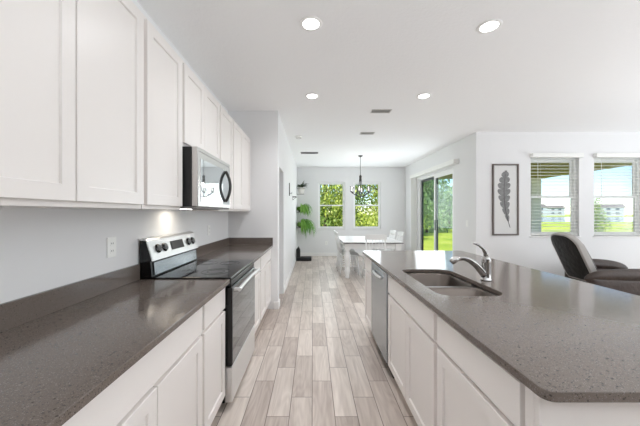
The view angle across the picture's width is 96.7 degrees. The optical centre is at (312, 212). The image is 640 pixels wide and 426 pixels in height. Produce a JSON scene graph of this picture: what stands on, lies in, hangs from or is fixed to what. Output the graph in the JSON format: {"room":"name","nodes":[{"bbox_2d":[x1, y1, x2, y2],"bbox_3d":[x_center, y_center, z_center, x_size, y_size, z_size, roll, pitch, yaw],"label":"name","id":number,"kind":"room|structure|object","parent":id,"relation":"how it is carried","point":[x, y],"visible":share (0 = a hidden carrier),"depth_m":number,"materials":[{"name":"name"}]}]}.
{"room":"kitchen","nodes":[
{"label":"kitchen","id":0,"kind":"room"},
{"bbox_2d":[0,0,227,303],"bbox_3d":[-1.270,-0.045,0.580,0.120,2.830,6.960,0,0,0],"label":"wall","id":1,"kind":"structure","parent":0,"point":[42,249],"depth_m":1.46,"materials":[{"name":"white paint"}]},
{"bbox_2d":[0,264,139,332],"bbox_3d":[-1.199,0.404,1.258,0.020,0.105,1.397,0,0,0],"label":"backsplash","id":2,"kind":"structure","parent":1,"relation":"attached to","point":[14,313],"depth_m":1.34,"materials":[{"name":"grey stone"}]},
{"bbox_2d":[0,0,143,208],"bbox_3d":[-1.047,-0.542,1.050,0.324,1.040,0.898,0,0,0],"label":"upper cabinet","id":3,"kind":"object","parent":1,"relation":"attached to","point":[72,71],"visible":1,"depth_m":1.05,"materials":[{"name":"paint"}]},
{"bbox_2d":[107,237,115,257],"bbox_3d":[-1.206,0.205,1.705,0.008,0.120,0.076,0,0,0],"label":"wall outlet","id":4,"kind":"object","parent":1,"relation":"attached to","point":[111,241],"visible":1,"depth_m":1.70,"materials":[{"name":"white plastic"}]},
{"bbox_2d":[121,13,181,209],"bbox_3d":[-1.047,-0.542,1.726,0.324,1.040,0.437,0,0,0],"label":"upper cabinet","id":5,"kind":"object","parent":1,"relation":"attached to","point":[162,64],"visible":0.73,"depth_m":1.68,"materials":[{"name":"paint"}]},
{"bbox_2d":[182,60,219,158],"bbox_3d":[-1.047,-0.763,2.333,0.324,0.597,0.763,0,0,0],"label":"upper cabinet","id":6,"kind":"object","parent":1,"relation":"attached to","point":[200,109],"visible":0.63,"depth_m":2.22,"materials":[{"name":"paint"}]},
{"bbox_2d":[180,146,231,209],"bbox_3d":[-0.969,-0.243,2.333,0.478,0.429,0.759,0,0,0],"label":"microwave","id":7,"kind":"object","parent":6,"relation":"attached to","point":[206,180],"visible":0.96,"depth_m":2.06,"materials":[{"name":"white metal"}]},
{"bbox_2d":[187,102,232,210],"bbox_3d":[-1.047,-0.542,2.942,0.324,1.040,0.443,0,0,0],"label":"upper cabinet","id":8,"kind":"object","parent":1,"relation":"attached to","point":[226,122],"visible":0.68,"depth_m":2.94,"materials":[{"name":"paint"}]},
{"bbox_2d":[231,120,249,210],"bbox_3d":[-1.047,-0.542,3.612,0.324,1.040,0.883,0,0,0],"label":"upper cabinet","id":9,"kind":"object","parent":1,"relation":"attached to","point":[241,142],"visible":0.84,"depth_m":3.51,"materials":[{"name":"paint"}]},
{"bbox_2d":[228,111,278,308],"bbox_3d":[-0.915,-0.045,4.120,0.830,2.830,0.120,0,0,0],"label":"wall","id":10,"kind":"structure","parent":0,"point":[261,127],"depth_m":4.06,"materials":[{"name":"white paint"}]},
{"bbox_2d":[274,302,278,308],"bbox_3d":[-0.523,1.317,4.053,0.074,0.105,0.014,0,0,0],"label":"baseboard","id":11,"kind":"structure","parent":10,"relation":"attached to","point":[276,304],"depth_m":4.05,"materials":[{"name":"white paint"}]},
{"bbox_2d":[279,115,296,293],"bbox_3d":[-0.560,-0.045,6.625,0.120,2.830,4.890,0,0,0],"label":"wall","id":12,"kind":"structure","parent":0,"point":[287,164],"depth_m":5.38,"materials":[{"name":"white paint"}]},
{"bbox_2d":[284,257,295,292],"bbox_3d":[-0.493,1.317,6.943,0.014,0.105,4.226,0,0,0],"label":"baseboard","id":13,"kind":"structure","parent":12,"relation":"attached to","point":[292,267],"depth_m":5.89,"materials":[{"name":"white paint"}]},
{"bbox_2d":[297,180,305,193],"bbox_3d":[-0.310,-0.772,8.734,0.375,0.423,0.410,0,0,-41],"label":"plant","id":14,"kind":"object","parent":12,"relation":"attached to","point":[300,188],"visible":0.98,"depth_m":8.67,"materials":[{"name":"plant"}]},
{"bbox_2d":[297,204,312,215],"bbox_3d":[-0.244,-0.067,8.658,0.510,0.457,0.731,0,0,0],"label":"plant","id":15,"kind":"object","parent":12,"relation":"attached to","point":[304,208],"visible":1,"depth_m":8.52,"materials":[{"name":"green plant"}]},
{"bbox_2d":[296,219,315,234],"bbox_3d":[-0.181,0.479,8.655,0.635,0.619,0.983,0,0,0],"label":"plant","id":16,"kind":"object","parent":12,"relation":"attached to","point":[305,224],"visible":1,"depth_m":8.46,"materials":[{"name":"green plant"}]},
{"bbox_2d":[211,256,417,425],"bbox_3d":[2.625,1.430,3.085,10.050,0.120,12.270,0,0,0],"label":"floor","id":17,"kind":"structure","parent":0,"point":[316,359],"depth_m":2.57,"materials":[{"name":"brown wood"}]},
{"bbox_2d":[62,307,201,425],"bbox_3d":[-0.903,0.928,1.076,0.611,0.884,0.950,0,0,0],"label":"base cabinet","id":18,"kind":"object","parent":17,"relation":"on","point":[164,387],"visible":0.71,"depth_m":1.12,"materials":[{"name":"paint"}]},
{"bbox_2d":[0,264,229,425],"bbox_3d":[-0.890,0.418,1.258,0.638,0.134,1.397,0,0,0],"label":"countertop","id":19,"kind":"structure","parent":18,"relation":"on","point":[61,347],"depth_m":1.08,"materials":[{"name":"grey stone"}]},
{"bbox_2d":[140,231,259,402],"bbox_3d":[-0.851,0.774,2.355,0.695,1.192,0.782,0,0,0],"label":"range","id":20,"kind":"object","parent":17,"relation":"on","point":[170,256],"visible":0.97,"depth_m":2.17,"materials":[{"name":"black metal"}]},
{"bbox_2d":[152,259,253,279],"bbox_3d":[-0.838,0.455,2.355,0.544,0.020,0.782,0,0,0],"label":"cooktop","id":21,"kind":"object","parent":20,"relation":"in","point":[231,269],"depth_m":2.25,"materials":[{"name":"glass"}]},
{"bbox_2d":[200,288,224,425],"bbox_3d":[-0.903,0.928,1.756,0.611,0.884,0.397,0,0,0],"label":"base cabinet","id":22,"kind":"object","parent":17,"relation":"on","point":[213,315],"visible":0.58,"depth_m":1.72,"materials":[{"name":"paint"}]},
{"bbox_2d":[253,258,259,331],"bbox_3d":[-0.903,0.928,3.005,0.611,0.884,0.498,0,0,0],"label":"base cabinet","id":23,"kind":"object","parent":17,"relation":"on","point":[257,263],"visible":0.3,"depth_m":3.11,"materials":[{"name":"paint"}]},
{"bbox_2d":[196,238,272,261],"bbox_3d":[-0.890,0.418,3.405,0.638,0.134,1.307,0,0,0],"label":"countertop","id":24,"kind":"structure","parent":23,"relation":"on","point":[227,248],"depth_m":3.46,"materials":[{"name":"grey stone"}]},
{"bbox_2d":[259,249,270,320],"bbox_3d":[-0.903,0.928,3.657,0.611,0.884,0.794,0,0,0],"label":"base cabinet","id":25,"kind":"object","parent":17,"relation":"on","point":[265,262],"visible":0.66,"depth_m":3.58,"materials":[{"name":"paint"}]},
{"bbox_2d":[296,246,311,260],"bbox_3d":[-0.260,1.167,8.200,0.440,0.406,0.240,0,0,0],"label":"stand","id":26,"kind":"object","parent":17,"relation":"on","point":[298,257],"visible":1,"depth_m":8.09,"materials":[{"name":"black metal"}]},
{"bbox_2d":[333,230,354,269],"bbox_3d":[0.763,0.897,7.020,0.514,0.949,0.430,0,0,0],"label":"dining chair","id":27,"kind":"object","parent":17,"relation":"on","point":[351,250],"visible":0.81,"depth_m":6.89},
{"bbox_2d":[335,232,359,275],"bbox_3d":[0.763,0.897,6.420,0.514,0.949,0.430,0,0,0],"label":"dining chair","id":28,"kind":"object","parent":17,"relation":"on","point":[341,253],"visible":0.93,"depth_m":6.25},
{"bbox_2d":[365,256,370,329],"bbox_3d":[0.932,0.928,3.175,0.636,0.884,0.418,0,0,0],"label":"base cabinet","id":29,"kind":"object","parent":17,"relation":"on","point":[367,260],"visible":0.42,"depth_m":3.19,"materials":[{"name":"paint"}]},
{"bbox_2d":[339,236,403,277],"bbox_3d":[1.255,0.989,6.700,1.250,0.762,1.600,0,0,0],"label":"dining table","id":30,"kind":"object","parent":17,"relation":"on","point":[349,242],"visible":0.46,"depth_m":5.96,"materials":[{"name":"white wood"}]},
{"bbox_2d":[361,235,386,276],"bbox_3d":[1.240,0.897,5.823,0.430,0.949,0.514,0,0,0],"label":"dining chair","id":31,"kind":"object","parent":17,"relation":"on","point":[367,237],"visible":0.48,"depth_m":5.61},
{"bbox_2d":[371,261,393,377],"bbox_3d":[0.905,0.930,2.654,0.669,0.880,0.604,0,0,0],"label":"dishwasher","id":32,"kind":"object","parent":17,"relation":"on","point":[379,277],"visible":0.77,"depth_m":2.55,"materials":[{"name":"silver metal"}]},
{"bbox_2d":[373,230,395,250],"bbox_3d":[1.757,0.897,7.020,0.514,0.949,0.430,0,0,0],"label":"dining chair","id":33,"kind":"object","parent":17,"relation":"on","point":[392,232],"visible":0.35,"depth_m":7.02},
{"bbox_2d":[394,232,403,250],"bbox_3d":[1.757,0.897,6.420,0.514,0.949,0.430,0,0,0],"label":"dining chair","id":34,"kind":"object","parent":17,"relation":"on","point":[399,234],"visible":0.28,"depth_m":6.43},
{"bbox_2d":[388,273,482,425],"bbox_3d":[0.932,0.928,1.887,0.636,0.884,0.915,0,0,0],"label":"base cabinet","id":35,"kind":"object","parent":17,"relation":"on","point":[412,325],"visible":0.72,"depth_m":1.75,"materials":[{"name":"paint"}]},
{"bbox_2d":[437,315,524,425],"bbox_3d":[0.932,0.928,1.113,0.636,0.884,0.620,0,0,0],"label":"base cabinet","id":36,"kind":"object","parent":17,"relation":"on","point":[473,389],"visible":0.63,"depth_m":1.12,"materials":[{"name":"paint"}]},
{"bbox_2d":[531,179,540,231],"bbox_3d":[6.775,0.165,8.770,0.310,2.470,0.300,0,0,0],"label":"patio column","id":37,"kind":"structure","parent":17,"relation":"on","point":[535,183],"depth_m":8.62,"materials":[{"name":"white"}]},
{"bbox_2d":[438,163,631,178],"bbox_3d":[5.115,-1.156,7.105,4.070,0.188,3.690,0,0,0],"label":"roof","id":38,"kind":"structure","parent":37,"relation":"on","point":[535,167],"depth_m":6.69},
{"bbox_2d":[525,386,639,425],"bbox_3d":[0.986,0.928,2.083,0.728,0.884,2.603,0,0,0],"label":"panel","id":39,"kind":"object","parent":17,"relation":"on","point":[539,411],"visible":0.02,"depth_m":0.78,"materials":[{"name":"paint"}]},
{"bbox_2d":[550,232,639,295],"bbox_3d":[4.464,0.808,4.280,1.451,1.028,1.041,0,0,6],"label":"recliner","id":40,"kind":"object","parent":17,"relation":"on","point":[577,263],"visible":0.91,"depth_m":4.12,"materials":[{"name":"brown leather"}]},
{"bbox_2d":[297,167,404,252],"bbox_3d":[1.230,-0.045,9.140,3.700,2.830,0.140,0,0,0],"label":"wall","id":41,"kind":"structure","parent":0,"point":[391,179],"depth_m":9.07,"materials":[{"name":"white paint"}]},
{"bbox_2d":[317,182,345,229],"bbox_3d":[0.590,-0.232,9.113,0.900,1.517,0.135,0,0,0],"label":"window","id":42,"kind":"structure","parent":41,"relation":"in","point":[319,183],"depth_m":9.12,"materials":[{"name":"plastic"}]},
{"bbox_2d":[300,253,364,255],"bbox_3d":[1.220,1.317,9.063,3.440,0.105,0.014,0,0,0],"label":"baseboard","id":43,"kind":"structure","parent":41,"relation":"attached to","point":[301,254],"depth_m":9.05,"materials":[{"name":"white paint"}]},
{"bbox_2d":[353,182,380,229],"bbox_3d":[1.725,-0.232,9.113,0.910,1.517,0.135,0,0,0],"label":"window","id":44,"kind":"structure","parent":41,"relation":"in","point":[354,183],"depth_m":9.12,"materials":[{"name":"plastic"}]},
{"bbox_2d":[137,0,639,166],"bbox_3d":[2.625,-1.560,3.085,10.050,0.200,12.270,0,0,0],"label":"ceiling","id":45,"kind":"structure","parent":0,"point":[550,65],"depth_m":2.80,"materials":[{"name":"white paint"}]},
{"bbox_2d":[301,152,317,153],"bbox_3d":[-0.085,-1.456,6.900,0.420,0.008,0.180,0,0,0],"label":"ceiling vent","id":46,"kind":"object","parent":45,"relation":"in","point":[301,152],"visible":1,"depth_m":6.89,"materials":[{"name":"white metal"}]},
{"bbox_2d":[300,16,321,30],"bbox_3d":[-0.015,-1.454,2.190,0.176,0.009,0.176,0,0,0],"label":"recessed light","id":47,"kind":"object","parent":45,"relation":"in","point":[308,23],"visible":1,"depth_m":2.18,"materials":[{"name":"white paint"}]},
{"bbox_2d":[305,93,318,98],"bbox_3d":[-0.010,-1.454,3.540,0.176,0.009,0.176,0,0,0],"label":"recessed light","id":48,"kind":"object","parent":45,"relation":"in","point":[309,95],"visible":1,"depth_m":3.53,"materials":[{"name":"white paint"}]},
{"bbox_2d":[350,155,370,197],"bbox_3d":[1.210,-0.922,7.250,0.545,1.075,0.540,0,0,0],"label":"chandelier","id":49,"kind":"object","parent":45,"relation":"hanging from","point":[361,191],"visible":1,"depth_m":7.22,"materials":[{"name":"metal"}]},
{"bbox_2d":[359,132,374,134],"bbox_3d":[0.990,-1.456,5.200,0.260,0.008,0.140,0,0,0],"label":"ceiling vent","id":50,"kind":"object","parent":45,"relation":"in","point":[361,133],"visible":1,"depth_m":5.20,"materials":[{"name":"white metal"}]},
{"bbox_2d":[370,109,391,112],"bbox_3d":[0.974,-1.456,4.070,0.280,0.008,0.140,0,0,0],"label":"ceiling vent","id":51,"kind":"object","parent":45,"relation":"in","point":[373,110],"visible":1,"depth_m":4.05,"materials":[{"name":"white metal"}]},
{"bbox_2d":[416,93,430,98],"bbox_3d":[1.380,-1.454,3.540,0.176,0.009,0.176,0,0,0],"label":"recessed light","id":52,"kind":"object","parent":45,"relation":"in","point":[423,95],"visible":1,"depth_m":3.54,"materials":[{"name":"white paint"}]},
{"bbox_2d":[476,19,502,33],"bbox_3d":[1.376,-1.454,2.220,0.176,0.009,0.176,0,0,0],"label":"recessed light","id":53,"kind":"object","parent":45,"relation":"in","point":[491,25],"visible":1,"depth_m":2.22,"materials":[{"name":"white paint"}]},
{"bbox_2d":[405,132,483,255],"bbox_3d":[3.010,-0.045,7.095,0.140,2.830,3.950,0,0,0],"label":"wall","id":54,"kind":"structure","parent":0,"point":[469,172],"depth_m":5.56,"materials":[{"name":"white paint"}]},
{"bbox_2d":[410,159,458,250],"bbox_3d":[2.885,0.125,7.010,0.109,2.430,2.580,0,0,0],"label":"vertical blind","id":55,"kind":"object","parent":54,"relation":"attached to","point":[413,177],"visible":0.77,"depth_m":8.02,"materials":[{"name":"plastic"}]},
{"bbox_2d":[419,168,453,250],"bbox_3d":[3.006,0.210,6.950,0.108,2.320,2.000,0,0,0],"label":"door","id":56,"kind":"structure","parent":54,"relation":"in","point":[436,176],"depth_m":6.95,"materials":[{"name":"plastic"}]},
{"bbox_2d":[362,251,639,402],"bbox_3d":[1.196,0.470,2.087,1.207,0.028,2.726,0,0,0],"label":"countertop","id":57,"kind":"structure","parent":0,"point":[567,340],"depth_m":1.17,"materials":[{"name":"grey stone"}]},
{"bbox_2d":[406,273,497,295],"bbox_3d":[0.895,0.579,1.935,0.405,0.182,0.765,0,0,0],"label":"sink","id":58,"kind":"object","parent":57,"relation":"in","point":[440,283],"visible":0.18,"depth_m":2.02,"materials":[{"name":"grey metal"}]},
{"bbox_2d":[449,242,491,280],"bbox_3d":[1.068,0.327,1.930,0.282,0.259,0.068,0,0,0],"label":"faucet","id":59,"kind":"object","parent":57,"relation":"on","point":[484,271],"visible":1,"depth_m":1.91,"materials":[{"name":"silver metal"}]},
{"bbox_2d":[484,132,639,276],"bbox_3d":[5.290,-0.045,5.190,4.420,2.830,0.140,0,0,0],"label":"wall","id":60,"kind":"structure","parent":0,"point":[538,253],"depth_m":5.12,"materials":[{"name":"white paint"}]},
{"bbox_2d":[492,164,518,234],"bbox_3d":[3.455,-0.240,5.104,0.470,1.280,0.029,0,0,0],"label":"print","id":61,"kind":"object","parent":60,"relation":"attached to","point":[505,177],"visible":1,"depth_m":5.11,"materials":[{"name":"white paper"}]},
{"bbox_2d":[530,158,580,236],"bbox_3d":[4.355,-0.286,5.175,0.910,1.447,0.160,0,0,0],"label":"window","id":62,"kind":"structure","parent":60,"relation":"in","point":[572,166],"depth_m":5.20,"materials":[{"name":"plastic"}]},
{"bbox_2d":[530,153,583,234],"bbox_3d":[4.355,-0.331,5.109,0.910,1.468,0.127,0,0,0],"label":"window blind","id":63,"kind":"object","parent":62,"relation":"attached to","point":[532,155],"visible":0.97,"depth_m":5.13,"materials":[{"name":"plastic"}]},
{"bbox_2d":[593,158,639,236],"bbox_3d":[5.505,-0.286,5.175,0.930,1.447,0.160,0,0,0],"label":"window","id":64,"kind":"structure","parent":60,"relation":"in","point":[636,165],"depth_m":5.20,"materials":[{"name":"plastic"}]},
{"bbox_2d":[593,153,639,234],"bbox_3d":[5.505,-0.331,5.109,0.930,1.468,0.127,0,0,0],"label":"window blind","id":65,"kind":"object","parent":64,"relation":"attached to","point":[596,155],"visible":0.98,"depth_m":5.13,"materials":[{"name":"plastic"}]},
{"label":"outside","id":66,"kind":"structure","parent":0,"visible":0},
{"bbox_2d":[320,214,632,250],"bbox_3d":[100.000,1.645,120.000,320.000,0.150,360.000,0,0,0],"label":"ground","id":67,"kind":"structure","parent":66,"point":[445,240],"depth_m":24.14,"materials":[{"name":"green plant"}]},
{"bbox_2d":[320,185,359,225],"bbox_3d":[0.510,-1.192,13.464,3.360,5.653,2.551,0,0,0],"label":"tree","id":68,"kind":"object","parent":67,"relation":"on","point":[324,222],"visible":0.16,"depth_m":12.95,"materials":[{"name":"green plant"}]},
{"bbox_2d":[320,185,373,225],"bbox_3d":[1.394,-0.916,12.991,2.692,4.984,2.303,0,0,31],"label":"tree","id":69,"kind":"object","parent":67,"relation":"on","point":[335,199],"visible":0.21,"depth_m":12.65,"materials":[{"name":"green plant"}]},
{"bbox_2d":[328,185,372,225],"bbox_3d":[2.573,-1.192,17.332,2.807,5.653,3.696,0,0,35],"label":"tree","id":70,"kind":"object","parent":67,"relation":"on","point":[362,199],"visible":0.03,"depth_m":17.08,"materials":[{"name":"green plant"}]},
{"bbox_2d":[355,185,377,225],"bbox_3d":[3.248,-0.798,13.241,2.991,4.746,2.559,0,0,0],"label":"tree","id":71,"kind":"object","parent":67,"relation":"on","point":[374,193],"visible":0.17,"depth_m":13.09,"materials":[{"name":"green plant"}]},
{"bbox_2d":[424,195,432,231],"bbox_3d":[5.170,-0.778,15.995,3.192,4.805,2.424,0,0,-40],"label":"tree","id":72,"kind":"object","parent":67,"relation":"on","point":[425,218],"visible":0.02,"depth_m":15.98,"materials":[{"name":"green plant"}]},
{"bbox_2d":[424,180,441,226],"bbox_3d":[7.287,-1.552,19.749,3.171,6.412,3.323,0,0,29],"label":"tree","id":73,"kind":"object","parent":67,"relation":"on","point":[428,184],"visible":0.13,"depth_m":19.18,"materials":[{"name":"green plant"}]},
{"bbox_2d":[425,179,452,232],"bbox_3d":[9.542,-2.332,23.031,4.154,8.016,3.964,0,0,0],"label":"tree","id":74,"kind":"object","parent":67,"relation":"on","point":[443,183],"visible":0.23,"depth_m":22.03,"materials":[{"name":"green plant"}]},
{"bbox_2d":[433,184,452,228],"bbox_3d":[12.974,-0.576,27.758,3.964,4.409,4.154,0,0,-36],"label":"tree","id":75,"kind":"object","parent":67,"relation":"on","point":[449,203],"visible":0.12,"depth_m":27.29,"materials":[{"name":"green plant"}]},
{"bbox_2d":[541,204,547,215],"bbox_3d":[112.000,-1.480,150.000,16.200,6.100,11.200,0,0,17],"label":"house","id":76,"kind":"structure","parent":67,"relation":"on","point":[544,213],"depth_m":143.46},
{"bbox_2d":[547,206,564,215],"bbox_3d":[146.000,-1.480,178.000,16.200,6.100,11.200,0,0,23],"label":"house","id":77,"kind":"structure","parent":67,"relation":"on","point":[549,213],"depth_m":172.41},
{"bbox_2d":[594,195,611,231],"bbox_3d":[13.080,0.355,13.209,1.072,2.488,1.411,0,0,21],"label":"tree","id":78,"kind":"object","parent":67,"relation":"on","point":[596,213],"visible":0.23,"depth_m":12.98,"materials":[{"name":"green plant"}]},
{"bbox_2d":[594,204,625,215],"bbox_3d":[156.000,-1.480,154.000,16.200,6.100,11.200,0,0,34],"label":"house","id":79,"kind":"structure","parent":67,"relation":"on","point":[609,213],"depth_m":148.24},
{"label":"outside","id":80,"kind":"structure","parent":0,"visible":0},
{"bbox_2d":[541,217,632,221],"bbox_3d":[125.000,1.555,85.000,190.000,0.030,70.000,0,0,0],"label":"lake","id":81,"kind":"structure","parent":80,"point":[542,218],"depth_m":79.65,"materials":[{"name":"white liquid"}]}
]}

